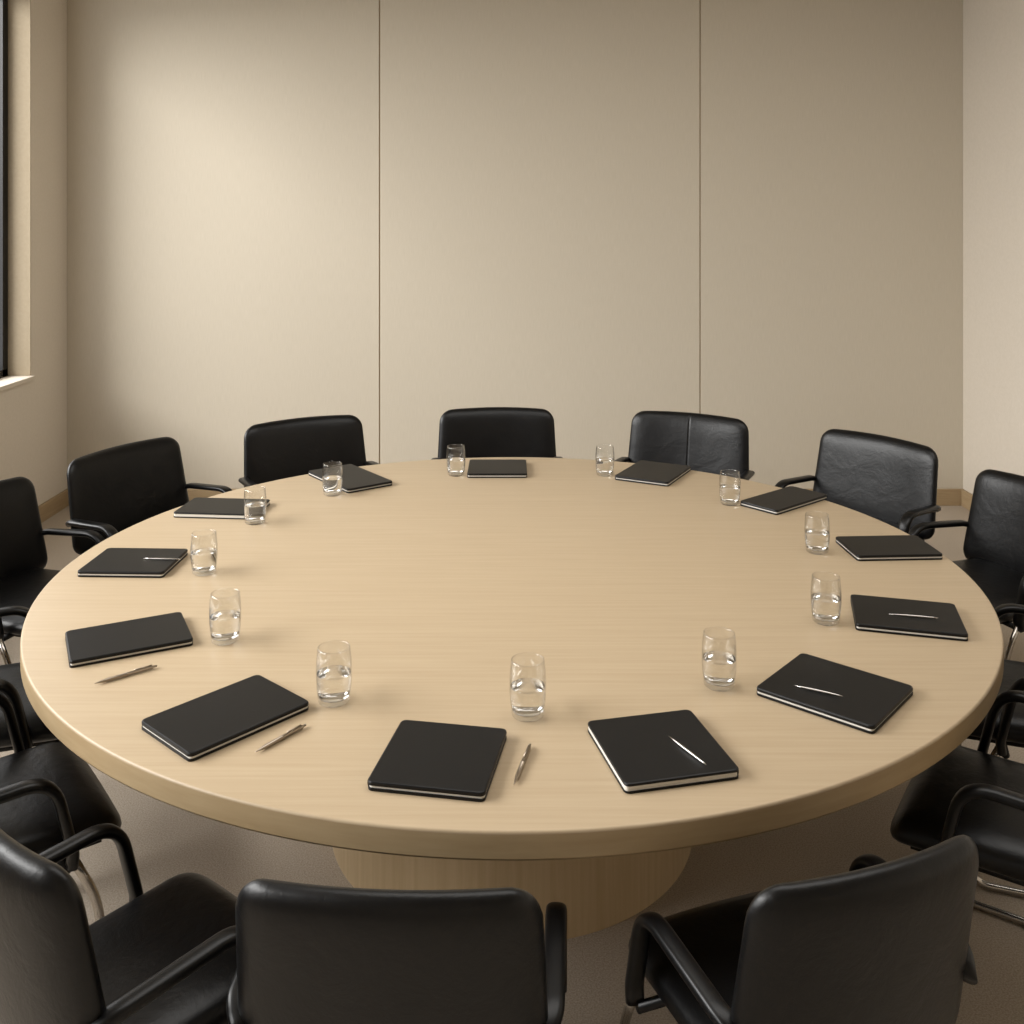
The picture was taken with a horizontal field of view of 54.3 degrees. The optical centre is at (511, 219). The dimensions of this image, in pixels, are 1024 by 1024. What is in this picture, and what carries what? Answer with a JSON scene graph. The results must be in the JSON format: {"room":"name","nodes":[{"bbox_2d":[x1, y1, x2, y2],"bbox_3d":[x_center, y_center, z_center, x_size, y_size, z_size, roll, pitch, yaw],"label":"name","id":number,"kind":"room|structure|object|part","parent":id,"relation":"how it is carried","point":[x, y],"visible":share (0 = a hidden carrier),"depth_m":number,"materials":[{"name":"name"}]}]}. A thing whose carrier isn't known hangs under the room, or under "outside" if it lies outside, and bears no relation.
{"room":"conference room","nodes":[
{"label":"conference room","id":0,"kind":"room"},
{"bbox_2d":[0,0,66,505],"bbox_3d":[-3.085,0.086,2.050,0.200,3.650,9.600,0,0,0],"label":"wall","id":1,"kind":"structure","parent":0,"point":[33,414],"depth_m":6.39,"materials":[{"name":"paint"}]},
{"bbox_2d":[0,0,7,377],"bbox_3d":[-3.150,-0.224,2.900,0.050,2.430,6.600,0,0,0],"label":"frame","id":2,"kind":"object","parent":1,"relation":"attached to","point":[3,3],"visible":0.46,"depth_m":6.14,"materials":[{"name":"black metal"}]},
{"bbox_2d":[0,376,34,390],"bbox_3d":[-3.042,0.979,2.900,0.165,0.025,6.600,0,0,0],"label":"sill","id":3,"kind":"structure","parent":1,"relation":"attached to","point":[6,382],"depth_m":6.02,"materials":[{"name":"paint"}]},
{"bbox_2d":[8,0,30,375],"bbox_3d":[-3.055,-0.236,6.196,0.140,2.405,0.008,0,0,0],"label":"lining","id":4,"kind":"object","parent":1,"relation":"attached to","point":[19,11],"visible":1,"depth_m":6.19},
{"bbox_2d":[38,489,68,522],"bbox_3d":[-2.975,1.856,2.050,0.020,0.110,9.300,0,0,0],"label":"baseboard","id":5,"kind":"structure","parent":1,"relation":"attached to","point":[57,503],"depth_m":6.46,"materials":[{"name":"brown wood"}]},
{"bbox_2d":[0,506,1023,1023],"bbox_3d":[0.020,1.961,2.050,6.610,0.100,9.900,0,0,0],"label":"floor","id":6,"kind":"structure","parent":0,"point":[167,841],"depth_m":2.95,"materials":[{"name":"carpet"}]},
{"bbox_2d":[0,606,60,863],"bbox_3d":[-1.602,1.470,3.026,0.573,0.879,0.599,0,0,-20],"label":"chair","id":7,"kind":"object","parent":6,"relation":"on","point":[33,731],"visible":0.21,"depth_m":2.87,"materials":[{"name":"black leather"}]},
{"bbox_3d":[-1.725,1.396,3.273,0.387,0.234,0.064,0,0,-25],"label":"armrest","id":8,"kind":"part","parent":7,"relation":"part of","materials":[{"name":"black leather"}]},
{"bbox_3d":[-1.537,1.396,2.758,0.387,0.234,0.064,0,0,-15],"label":"armrest","id":9,"kind":"part","parent":7,"relation":"part of","materials":[{"name":"black plastic"}]},
{"bbox_3d":[-1.568,1.468,3.039,0.500,0.092,0.490,0,0,-20],"label":"seat","id":10,"kind":"part","parent":7,"relation":"part of","materials":[{"name":"black leather"}]},
{"bbox_3d":[-1.573,1.516,3.037,0.410,0.021,0.558,0,0,-20],"label":"under frame","id":11,"kind":"part","parent":7,"relation":"part of","materials":[{"name":"black"}]},
{"bbox_2d":[0,477,104,663],"bbox_3d":[-1.927,1.497,3.962,0.573,0.826,0.646,0,0,16],"label":"chair","id":12,"kind":"object","parent":6,"relation":"on","point":[23,552],"visible":0.47,"depth_m":4.14,"materials":[{"name":"black leather"}]},
{"bbox_3d":[-2.039,1.427,3.687,0.387,0.220,0.069,0,0,22],"label":"armrest","id":13,"kind":"part","parent":12,"relation":"part of","materials":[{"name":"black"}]},
{"bbox_3d":[-2.000,1.711,3.678,0.455,0.398,0.034,0,0,16],"label":"leg","id":14,"kind":"part","parent":12,"relation":"part of","materials":[{"name":"silver metal"}]},
{"bbox_3d":[-1.897,1.540,3.953,0.410,0.020,0.601,0,0,16],"label":"under frame","id":15,"kind":"part","parent":12,"relation":"part of","materials":[{"name":"black"}]},
{"bbox_3d":[-2.132,1.290,4.022,0.146,0.414,0.584,0,0,16],"label":"backrest","id":16,"kind":"part","parent":12,"relation":"part of","materials":[{"name":"black leather"}]},
{"bbox_3d":[-1.892,1.494,3.951,0.500,0.086,0.529,0,0,16],"label":"seat","id":17,"kind":"part","parent":12,"relation":"part of","materials":[{"name":"black leather"}]},
{"bbox_3d":[-1.873,1.427,4.254,0.387,0.220,0.069,0,0,11],"label":"armrest","id":18,"kind":"part","parent":12,"relation":"part of","materials":[{"name":"black plastic"}]},
{"bbox_2d":[0,693,121,920],"bbox_3d":[-1.312,1.470,2.458,0.573,0.879,0.586,0,0,-38],"label":"chair","id":19,"kind":"object","parent":6,"relation":"on","point":[49,794],"visible":0.71,"depth_m":2.43,"materials":[{"name":"black leather"}]},
{"bbox_3d":[-1.501,1.396,2.651,0.387,0.234,0.063,0,0,-43],"label":"armrest","id":20,"kind":"part","parent":19,"relation":"part of","materials":[{"name":"black"}]},
{"bbox_3d":[-1.171,1.396,2.228,0.387,0.234,0.063,0,0,-33],"label":"armrest","id":21,"kind":"part","parent":19,"relation":"part of","materials":[{"name":"black"}]},
{"bbox_3d":[-1.284,1.468,2.481,0.500,0.092,0.480,0,0,-38],"label":"seat","id":22,"kind":"part","parent":19,"relation":"part of","materials":[{"name":"black leather"}]},
{"bbox_3d":[-1.288,1.516,2.478,0.410,0.021,0.546,0,0,-38],"label":"under frame","id":23,"kind":"part","parent":19,"relation":"part of","materials":[{"name":"black"}]},
{"bbox_3d":[-1.141,1.698,2.255,0.455,0.424,0.031,0,0,-38],"label":"leg","id":24,"kind":"part","parent":19,"relation":"part of","materials":[{"name":"silver metal"}]},
{"bbox_2d":[0,823,236,1023],"bbox_3d":[-0.736,1.477,1.923,0.520,0.866,0.573,0,0,40],"label":"chair","id":25,"kind":"object","parent":6,"relation":"on","point":[167,955],"visible":0.84,"depth_m":1.75,"materials":[{"name":"black leather"}]},
{"bbox_3d":[-0.873,1.261,1.760,0.470,0.434,0.146,0,0,40],"label":"backrest","id":26,"kind":"part","parent":25,"relation":"part of","materials":[{"name":"black leather"}]},
{"bbox_3d":[-0.937,1.404,2.052,0.056,0.231,0.386,0,0,35],"label":"armrest","id":27,"kind":"part","parent":25,"relation":"part of","materials":[{"name":"black"}]},
{"bbox_3d":[-0.712,1.475,1.951,0.425,0.090,0.500,0,0,40],"label":"seat","id":28,"kind":"part","parent":25,"relation":"part of","materials":[{"name":"black leather"}]},
{"bbox_3d":[-0.573,1.404,1.747,0.056,0.231,0.386,0,0,45],"label":"armrest","id":29,"kind":"part","parent":25,"relation":"part of","materials":[{"name":"black"}]},
{"bbox_2d":[65,437,232,554],"bbox_3d":[-1.632,1.490,4.623,0.573,0.840,0.753,0,0,28],"label":"chair","id":30,"kind":"object","parent":6,"relation":"on","point":[112,490],"visible":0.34,"depth_m":4.69,"materials":[{"name":"black leather"}]},
{"bbox_3d":[-1.820,1.419,4.333,0.387,0.224,0.080,0,0,34],"label":"armrest","id":31,"kind":"part","parent":30,"relation":"part of","materials":[{"name":"black"}]},
{"bbox_3d":[-1.498,1.419,4.941,0.387,0.224,0.080,0,0,21],"label":"armrest","id":32,"kind":"part","parent":30,"relation":"part of","materials":[{"name":"black leather"}]},
{"bbox_2d":[238,415,378,486],"bbox_3d":[-0.988,1.481,5.098,0.746,0.857,0.573,0,0,-30],"label":"chair","id":33,"kind":"object","parent":6,"relation":"on","point":[287,448],"visible":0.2,"depth_m":5.26,"materials":[{"name":"black leather"}]},
{"bbox_3d":[-1.298,1.409,4.953,0.080,0.228,0.387,0,0,-24],"label":"armrest","id":34,"kind":"part","parent":33,"relation":"part of","materials":[{"name":"black leather"}]},
{"bbox_3d":[-0.708,1.409,5.295,0.080,0.228,0.387,0,0,-37],"label":"armrest","id":35,"kind":"part","parent":33,"relation":"part of","materials":[{"name":"black leather"}]},
{"bbox_2d":[226,878,566,1023],"bbox_3d":[-0.191,1.488,1.849,0.586,0.844,0.573,0,0,3],"label":"chair","id":36,"kind":"object","parent":6,"relation":"on","point":[306,953],"visible":1,"depth_m":1.59,"materials":[{"name":"black leather"}]},
{"bbox_3d":[-0.460,1.417,1.833,0.063,0.225,0.387,0,0,-2],"label":"armrest","id":37,"kind":"part","parent":36,"relation":"part of","materials":[{"name":"black"}]},
{"bbox_3d":[0.075,1.417,1.805,0.063,0.225,0.387,0,0,8],"label":"armrest","id":38,"kind":"part","parent":36,"relation":"part of","materials":[{"name":"black leather"}]},
{"bbox_2d":[431,407,561,459],"bbox_3d":[-0.075,1.477,5.313,0.733,0.866,0.573,0,0,-2],"label":"chair","id":39,"kind":"object","parent":6,"relation":"on","point":[483,431],"visible":0.22,"depth_m":5.51,"materials":[{"name":"black leather"}]},
{"bbox_2d":[20,457,1003,938],"bbox_3d":[0.000,1.536,3.396,3.000,0.750,3.000,0,0,0],"label":"conference table","id":40,"kind":"object","parent":6,"relation":"on","point":[433,580],"visible":0.89,"depth_m":2.69,"materials":[{"name":"brown wood"}]},
{"bbox_2d":[94,664,156,683],"bbox_3d":[-0.981,1.155,2.540,0.157,0.012,0.010,0,0,-40],"label":"ballpoint pen","id":41,"kind":"object","parent":40,"relation":"on","point":[145,668],"visible":1,"depth_m":2.54,"materials":[{"name":"silver metal"}]},
{"bbox_2d":[65,612,192,667],"bbox_3d":[-1.056,1.151,2.751,0.310,0.019,0.217,0,0,-27],"label":"notebook","id":42,"kind":"object","parent":40,"relation":"on","point":[153,634],"visible":1,"depth_m":2.73,"materials":[{"name":"leather"}]},
{"bbox_2d":[78,548,187,577],"bbox_3d":[-1.270,1.151,3.361,0.285,0.019,0.237,0,0,2],"label":"notebook","id":43,"kind":"object","parent":40,"relation":"on","point":[112,562],"visible":1,"depth_m":3.32,"materials":[{"name":"leather"}]},
{"bbox_2d":[144,558,180,559],"bbox_3d":[-1.175,1.138,3.355,0.130,0.006,0.006,0,0,4],"label":"ballpoint pen","id":44,"kind":"object","parent":43,"relation":"on","point":[144,558],"visible":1,"depth_m":3.35,"materials":[{"name":"silver metal"}]},
{"bbox_2d":[190,530,217,575],"bbox_3d":[-1.013,1.094,3.286,0.086,0.132,0.086,0,0,42],"label":"drinking glass","id":45,"kind":"object","parent":40,"relation":"on","point":[202,559],"visible":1,"depth_m":3.26,"materials":[{"name":"clear glass"}]},
{"bbox_2d":[174,497,269,518],"bbox_3d":[-1.155,1.150,3.991,0.320,0.020,0.217,0,0,5],"label":"notebook","id":46,"kind":"object","parent":40,"relation":"on","point":[198,507],"visible":0.75,"depth_m":3.95,"materials":[{"name":"leather"}]},
{"bbox_2d":[209,588,240,645],"bbox_3d":[-0.791,1.094,2.755,0.086,0.132,0.086,0,0,-2],"label":"drinking glass","id":47,"kind":"object","parent":40,"relation":"on","point":[224,624],"visible":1,"depth_m":2.73,"materials":[{"name":"clear glass"}]},
{"bbox_2d":[142,675,308,761],"bbox_3d":[-0.665,1.151,2.326,0.220,0.019,0.315,0,0,42],"label":"notebook","id":48,"kind":"object","parent":40,"relation":"on","point":[197,728],"visible":1,"depth_m":2.30,"materials":[{"name":"leather"}]},
{"bbox_2d":[243,488,266,524],"bbox_3d":[-0.985,1.094,3.830,0.086,0.132,0.086,0,0,-41],"label":"drinking glass","id":49,"kind":"object","parent":40,"relation":"on","point":[253,511],"visible":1,"depth_m":3.80,"materials":[{"name":"clear glass"}]},
{"bbox_2d":[255,724,305,751],"bbox_3d":[-0.515,1.155,2.228,0.010,0.012,0.145,0,0,36],"label":"ballpoint pen","id":50,"kind":"object","parent":40,"relation":"on","point":[299,727],"visible":1,"depth_m":2.23,"materials":[{"name":"silver metal"}]},
{"bbox_2d":[322,462,342,495],"bbox_3d":[-0.759,1.094,4.225,0.086,0.132,0.086,0,0,-18],"label":"drinking glass","id":51,"kind":"object","parent":40,"relation":"on","point":[332,484],"visible":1,"depth_m":4.20,"materials":[{"name":"clear glass"}]},
{"bbox_2d":[316,640,351,707],"bbox_3d":[-0.429,1.094,2.407,0.086,0.132,0.086,0,0,-38],"label":"drinking glass","id":52,"kind":"object","parent":40,"relation":"on","point":[334,682],"visible":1,"depth_m":2.38,"materials":[{"name":"clear glass"}]},
{"bbox_2d":[309,464,391,492],"bbox_3d":[-0.724,1.151,4.461,0.222,0.019,0.390,0,0,-37],"label":"notebook","id":53,"kind":"object","parent":40,"relation":"on","point":[354,478],"visible":0.97,"depth_m":4.43,"materials":[{"name":"leather"}]},
{"bbox_2d":[367,720,506,801],"bbox_3d":[-0.154,1.151,2.138,0.247,0.019,0.258,0,0,10],"label":"notebook","id":54,"kind":"object","parent":40,"relation":"on","point":[421,758],"visible":1,"depth_m":2.11,"materials":[{"name":"leather"}]},
{"bbox_2d":[447,446,464,476],"bbox_3d":[-0.255,1.094,4.549,0.086,0.132,0.086,0,0,22],"label":"drinking glass","id":55,"kind":"object","parent":40,"relation":"on","point":[455,465],"visible":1,"depth_m":4.52,"materials":[{"name":"clear glass"}]},
{"bbox_2d":[467,459,526,477],"bbox_3d":[-0.067,1.151,4.631,0.270,0.019,0.272,0,0,0],"label":"notebook","id":56,"kind":"object","parent":40,"relation":"on","point":[477,468],"visible":1,"depth_m":4.59,"materials":[{"name":"leather"}]},
{"bbox_2d":[514,744,530,783],"bbox_3d":[0.022,1.155,2.123,0.010,0.012,0.159,0,0,13],"label":"ballpoint pen","id":57,"kind":"object","parent":40,"relation":"on","point":[522,763],"visible":1,"depth_m":2.12,"materials":[{"name":"silver metal"}]},
{"bbox_2d":[509,652,545,722],"bbox_3d":[0.037,1.094,2.339,0.086,0.132,0.086,0,0,-42],"label":"drinking glass","id":58,"kind":"object","parent":40,"relation":"on","point":[527,695],"visible":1,"depth_m":2.31,"materials":[{"name":"clear glass"}]},
{"bbox_2d":[595,444,613,476],"bbox_3d":[0.423,1.094,4.549,0.086,0.132,0.086,0,0,-27],"label":"drinking glass","id":59,"kind":"object","parent":40,"relation":"on","point":[604,465],"visible":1,"depth_m":4.52,"materials":[{"name":"clear glass"}]},
{"bbox_2d":[615,460,690,485],"bbox_3d":[0.644,1.151,4.551,0.252,0.019,0.330,0,0,28],"label":"notebook","id":60,"kind":"object","parent":40,"relation":"on","point":[645,472],"visible":1,"depth_m":4.50,"materials":[{"name":"leather"}]},
{"bbox_2d":[588,710,738,793],"bbox_3d":[0.323,1.150,2.175,0.254,0.020,0.265,0,0,-13],"label":"notebook","id":61,"kind":"object","parent":40,"relation":"on","point":[639,751],"visible":1,"depth_m":2.14,"materials":[{"name":"leather"}]},
{"bbox_2d":[669,736,705,764],"bbox_3d":[0.375,1.137,2.143,0.006,0.006,0.130,0,0,-27],"label":"ballpoint pen","id":62,"kind":"object","parent":61,"relation":"on","point":[675,741],"visible":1,"depth_m":2.14,"materials":[{"name":"silver metal"}]},
{"bbox_2d":[702,629,736,691],"bbox_3d":[0.516,1.094,2.489,0.086,0.132,0.086,0,0,42],"label":"drinking glass","id":63,"kind":"object","parent":40,"relation":"on","point":[719,667],"visible":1,"depth_m":2.46,"materials":[{"name":"clear glass"}]},
{"bbox_2d":[719,472,740,505],"bbox_3d":[0.891,1.094,4.085,0.086,0.132,0.086,0,0,-11],"label":"drinking glass","id":64,"kind":"object","parent":40,"relation":"on","point":[729,493],"visible":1,"depth_m":4.06,"materials":[{"name":"clear glass"}]},
{"bbox_2d":[740,486,826,514],"bbox_3d":[1.119,1.151,4.111,0.360,0.019,0.182,0,0,-40],"label":"notebook","id":65,"kind":"object","parent":40,"relation":"on","point":[790,498],"visible":1,"depth_m":4.08,"materials":[{"name":"leather"}]},
{"bbox_2d":[804,514,829,554],"bbox_3d":[1.067,1.094,3.494,0.086,0.132,0.086,0,0,21],"label":"drinking glass","id":66,"kind":"object","parent":40,"relation":"on","point":[816,539],"visible":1,"depth_m":3.47,"materials":[{"name":"clear glass"}]},
{"bbox_2d":[810,571,841,625],"bbox_3d":[0.907,1.094,2.886,0.086,0.132,0.086,0,0,22],"label":"drinking glass","id":67,"kind":"object","parent":40,"relation":"on","point":[825,606],"visible":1,"depth_m":2.86,"materials":[{"name":"clear glass"}]},
{"bbox_2d":[757,653,912,733],"bbox_3d":[0.791,1.151,2.446,0.292,0.019,0.264,0,0,41],"label":"notebook","id":68,"kind":"object","parent":40,"relation":"on","point":[868,701],"visible":0.99,"depth_m":2.42,"materials":[{"name":"leather"}]},
{"bbox_2d":[794,685,842,696],"bbox_3d":[0.740,1.138,2.414,0.115,0.006,0.006,0,0,30],"label":"ballpoint pen","id":69,"kind":"object","parent":68,"relation":"on","point":[807,688],"visible":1,"depth_m":2.41,"materials":[{"name":"silver metal"}]},
{"bbox_2d":[836,535,941,560],"bbox_3d":[1.320,1.151,3.511,0.300,0.019,0.212,0,0,-3],"label":"notebook","id":70,"kind":"object","parent":40,"relation":"on","point":[888,547],"visible":1,"depth_m":3.47,"materials":[{"name":"leather"}]},
{"bbox_2d":[850,594,967,640],"bbox_3d":[1.145,1.151,2.901,0.295,0.019,0.237,0,0,15],"label":"notebook","id":71,"kind":"object","parent":40,"relation":"on","point":[870,613],"visible":1,"depth_m":2.86,"materials":[{"name":"leather"}]},
{"bbox_2d":[891,614,936,617],"bbox_3d":[1.153,1.138,2.870,0.133,0.006,0.006,0,0,13],"label":"ballpoint pen","id":72,"kind":"object","parent":71,"relation":"on","point":[906,615],"visible":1,"depth_m":2.87,"materials":[{"name":"silver metal"}]},
{"bbox_2d":[614,411,754,479],"bbox_3d":[0.861,1.479,5.198,0.746,0.862,0.573,0,0,26],"label":"chair","id":73,"kind":"object","parent":6,"relation":"on","point":[714,444],"visible":0.34,"depth_m":5.37,"materials":[{"name":"black leather"}]},
{"bbox_3d":[0.567,1.406,5.373,0.080,0.229,0.387,0,0,32],"label":"armrest","id":74,"kind":"part","parent":73,"relation":"part of","materials":[{"name":"black leather"}]},
{"bbox_3d":[1.182,1.406,5.079,0.080,0.229,0.387,0,0,19],"label":"armrest","id":75,"kind":"part","parent":73,"relation":"part of","materials":[{"name":"black leather"}]},
{"bbox_2d":[620,835,978,1023],"bbox_3d":[0.530,1.490,1.904,0.546,0.840,0.573,0,0,-20],"label":"chair","id":76,"kind":"object","parent":6,"relation":"on","point":[878,941],"visible":1,"depth_m":1.66,"materials":[{"name":"black leather"}]},
{"bbox_3d":[0.294,1.708,1.828,0.029,0.405,0.455,0,0,-20],"label":"leg","id":77,"kind":"part","parent":76,"relation":"part of","materials":[{"name":"silver metal"}]},
{"bbox_3d":[0.519,1.534,1.933,0.508,0.020,0.410,0,0,-20],"label":"under frame","id":78,"kind":"part","parent":76,"relation":"part of","materials":[{"name":"black metal"}]},
{"bbox_3d":[0.306,1.419,1.790,0.059,0.224,0.386,0,0,-25],"label":"armrest","id":79,"kind":"part","parent":76,"relation":"part of","materials":[{"name":"black leather"}]},
{"bbox_3d":[0.517,1.488,1.938,0.447,0.088,0.500,0,0,-20],"label":"seat","id":80,"kind":"part","parent":76,"relation":"part of","materials":[{"name":"black leather"}]},
{"bbox_3d":[0.603,1.281,1.703,0.494,0.420,0.146,0,0,-20],"label":"backrest","id":81,"kind":"part","parent":76,"relation":"part of","materials":[{"name":"black leather"}]},
{"bbox_3d":[0.775,1.419,1.960,0.059,0.224,0.386,0,0,-15],"label":"armrest","id":82,"kind":"part","parent":76,"relation":"part of","materials":[{"name":"black leather"}]},
{"bbox_2d":[775,429,940,540],"bbox_3d":[1.617,1.486,4.764,0.573,0.848,0.733,0,0,-38],"label":"chair","id":83,"kind":"object","parent":6,"relation":"on","point":[892,481],"visible":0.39,"depth_m":4.87,"materials":[{"name":"black leather"}]},
{"bbox_3d":[1.435,1.414,5.046,0.387,0.226,0.078,0,0,-32],"label":"armrest","id":84,"kind":"part","parent":83,"relation":"part of","materials":[{"name":"black"}]},
{"bbox_3d":[1.589,1.483,4.741,0.500,0.089,0.599,0,0,-38],"label":"seat","id":85,"kind":"part","parent":83,"relation":"part of","materials":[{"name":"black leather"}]},
{"bbox_3d":[1.847,1.414,4.519,0.387,0.226,0.078,0,0,-44],"label":"armrest","id":86,"kind":"part","parent":83,"relation":"part of","materials":[{"name":"black"}]},
{"bbox_2d":[890,690,1023,925],"bbox_3d":[1.272,1.470,2.453,0.573,0.879,0.586,0,0,34],"label":"chair","id":87,"kind":"object","parent":6,"relation":"on","point":[977,794],"visible":0.66,"depth_m":2.41,"materials":[{"name":"black leather"}]},
{"bbox_3d":[1.241,1.468,2.474,0.500,0.092,0.480,0,0,34],"label":"seat","id":88,"kind":"part","parent":87,"relation":"part of","materials":[{"name":"black leather"}]},
{"bbox_3d":[1.245,1.516,2.471,0.410,0.021,0.546,0,0,34],"label":"under frame","id":89,"kind":"part","parent":87,"relation":"part of","materials":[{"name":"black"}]},
{"bbox_3d":[1.147,1.396,2.214,0.387,0.234,0.063,0,0,29],"label":"armrest","id":90,"kind":"part","parent":87,"relation":"part of","materials":[{"name":"black"}]},
{"bbox_3d":[1.412,1.698,2.679,0.455,0.424,0.031,0,0,34],"label":"leg","id":91,"kind":"part","parent":87,"relation":"part of","materials":[{"name":"silver metal"}]},
{"bbox_3d":[1.446,1.396,2.658,0.387,0.234,0.063,0,0,39],"label":"armrest","id":92,"kind":"part","parent":87,"relation":"part of","materials":[{"name":"black plastic"}]},
{"bbox_2d":[908,469,1023,659],"bbox_3d":[1.941,1.497,4.079,0.573,0.826,0.646,0,0,-19],"label":"chair","id":93,"kind":"object","parent":6,"relation":"on","point":[993,547],"visible":0.52,"depth_m":4.23,"materials":[{"name":"black leather"}]},
{"bbox_3d":[1.872,1.427,4.367,0.387,0.220,0.069,0,0,-14],"label":"armrest","id":94,"kind":"part","parent":93,"relation":"part of","materials":[{"name":"black"}]},
{"bbox_3d":[1.907,1.494,4.066,0.500,0.086,0.529,0,0,-19],"label":"seat","id":95,"kind":"part","parent":93,"relation":"part of","materials":[{"name":"black leather"}]},
{"bbox_3d":[2.143,1.290,4.149,0.146,0.414,0.584,0,0,-19],"label":"backrest","id":96,"kind":"part","parent":93,"relation":"part of","materials":[{"name":"black leather"}]},
{"bbox_3d":[1.912,1.540,4.068,0.410,0.020,0.601,0,0,-19],"label":"under frame","id":97,"kind":"part","parent":93,"relation":"part of","materials":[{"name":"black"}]},
{"bbox_3d":[2.029,1.711,3.799,0.455,0.398,0.034,0,0,-19],"label":"leg","id":98,"kind":"part","parent":93,"relation":"part of","materials":[{"name":"silver metal"}]},
{"bbox_3d":[2.068,1.427,3.810,0.387,0.220,0.069,0,0,-25],"label":"armrest","id":99,"kind":"part","parent":93,"relation":"part of","materials":[{"name":"black leather"}]},
{"bbox_2d":[960,603,1023,897],"bbox_3d":[1.622,1.470,3.046,0.573,0.879,0.599,0,0,20],"label":"chair","id":100,"kind":"object","parent":6,"relation":"on","point":[1009,726],"visible":0.29,"depth_m":2.86,"materials":[{"name":"black leather"}]},
{"bbox_3d":[1.593,1.516,3.057,0.410,0.021,0.558,0,0,20],"label":"under frame","id":101,"kind":"part","parent":100,"relation":"part of","materials":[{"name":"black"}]},
{"bbox_3d":[1.588,1.468,3.059,0.500,0.092,0.490,0,0,20],"label":"seat","id":102,"kind":"part","parent":100,"relation":"part of","materials":[{"name":"black leather"}]},
{"bbox_3d":[1.520,1.698,2.795,0.455,0.424,0.032,0,0,20],"label":"leg","id":103,"kind":"part","parent":100,"relation":"part of","materials":[{"name":"silver metal"}]},
{"bbox_3d":[1.745,1.396,3.293,0.387,0.234,0.064,0,0,25],"label":"armrest","id":104,"kind":"part","parent":100,"relation":"part of","materials":[{"name":"black leather"}]},
{"bbox_3d":[1.557,1.396,2.778,0.387,0.234,0.064,0,0,15],"label":"armrest","id":105,"kind":"part","parent":100,"relation":"part of","materials":[{"name":"black"}]},
{"bbox_2d":[379,0,700,463],"bbox_3d":[0.020,0.086,6.778,6.610,3.650,0.144,0,0,0],"label":"backing","id":106,"kind":"object","parent":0,"point":[379,0],"visible":0.11,"depth_m":6.71,"materials":[{"name":"brown"}]},
{"bbox_2d":[67,0,378,488],"bbox_3d":[-1.938,0.086,6.710,2.093,3.650,0.020,0,0,0],"label":"panel","id":107,"kind":"object","parent":106,"relation":"attached to","point":[223,155],"visible":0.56,"depth_m":6.70,"materials":[{"name":"paint"}]},
{"bbox_2d":[380,0,699,463],"bbox_3d":[0.187,0.086,6.710,2.142,3.650,0.020,0,0,0],"label":"panel","id":108,"kind":"object","parent":106,"relation":"attached to","point":[540,159],"visible":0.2,"depth_m":6.70,"materials":[{"name":"paint"}]},
{"bbox_2d":[701,0,962,488],"bbox_3d":[2.146,0.086,6.710,1.759,3.650,0.020,0,0,0],"label":"panel","id":109,"kind":"object","parent":106,"relation":"attached to","point":[832,130],"visible":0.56,"depth_m":6.70,"materials":[{"name":"paint"}]},
{"bbox_2d":[187,489,960,505],"bbox_3d":[0.020,1.856,6.690,5.970,0.110,0.020,0,0,0],"label":"baseboard","id":110,"kind":"structure","parent":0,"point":[945,497],"depth_m":6.68,"materials":[{"name":"brown wood"}]},
{"bbox_2d":[963,0,1023,493],"bbox_3d":[3.100,0.086,2.050,0.150,3.650,9.600,0,0,0],"label":"wall","id":111,"kind":"structure","parent":0,"point":[993,30],"depth_m":6.28,"materials":[{"name":"paint"}]},
{"bbox_2d":[961,489,972,510],"bbox_3d":[3.015,1.856,2.050,0.020,0.110,9.300,0,0,0],"label":"baseboard","id":112,"kind":"structure","parent":111,"relation":"attached to","point":[966,497],"depth_m":6.61,"materials":[{"name":"brown wood"}]}
]}

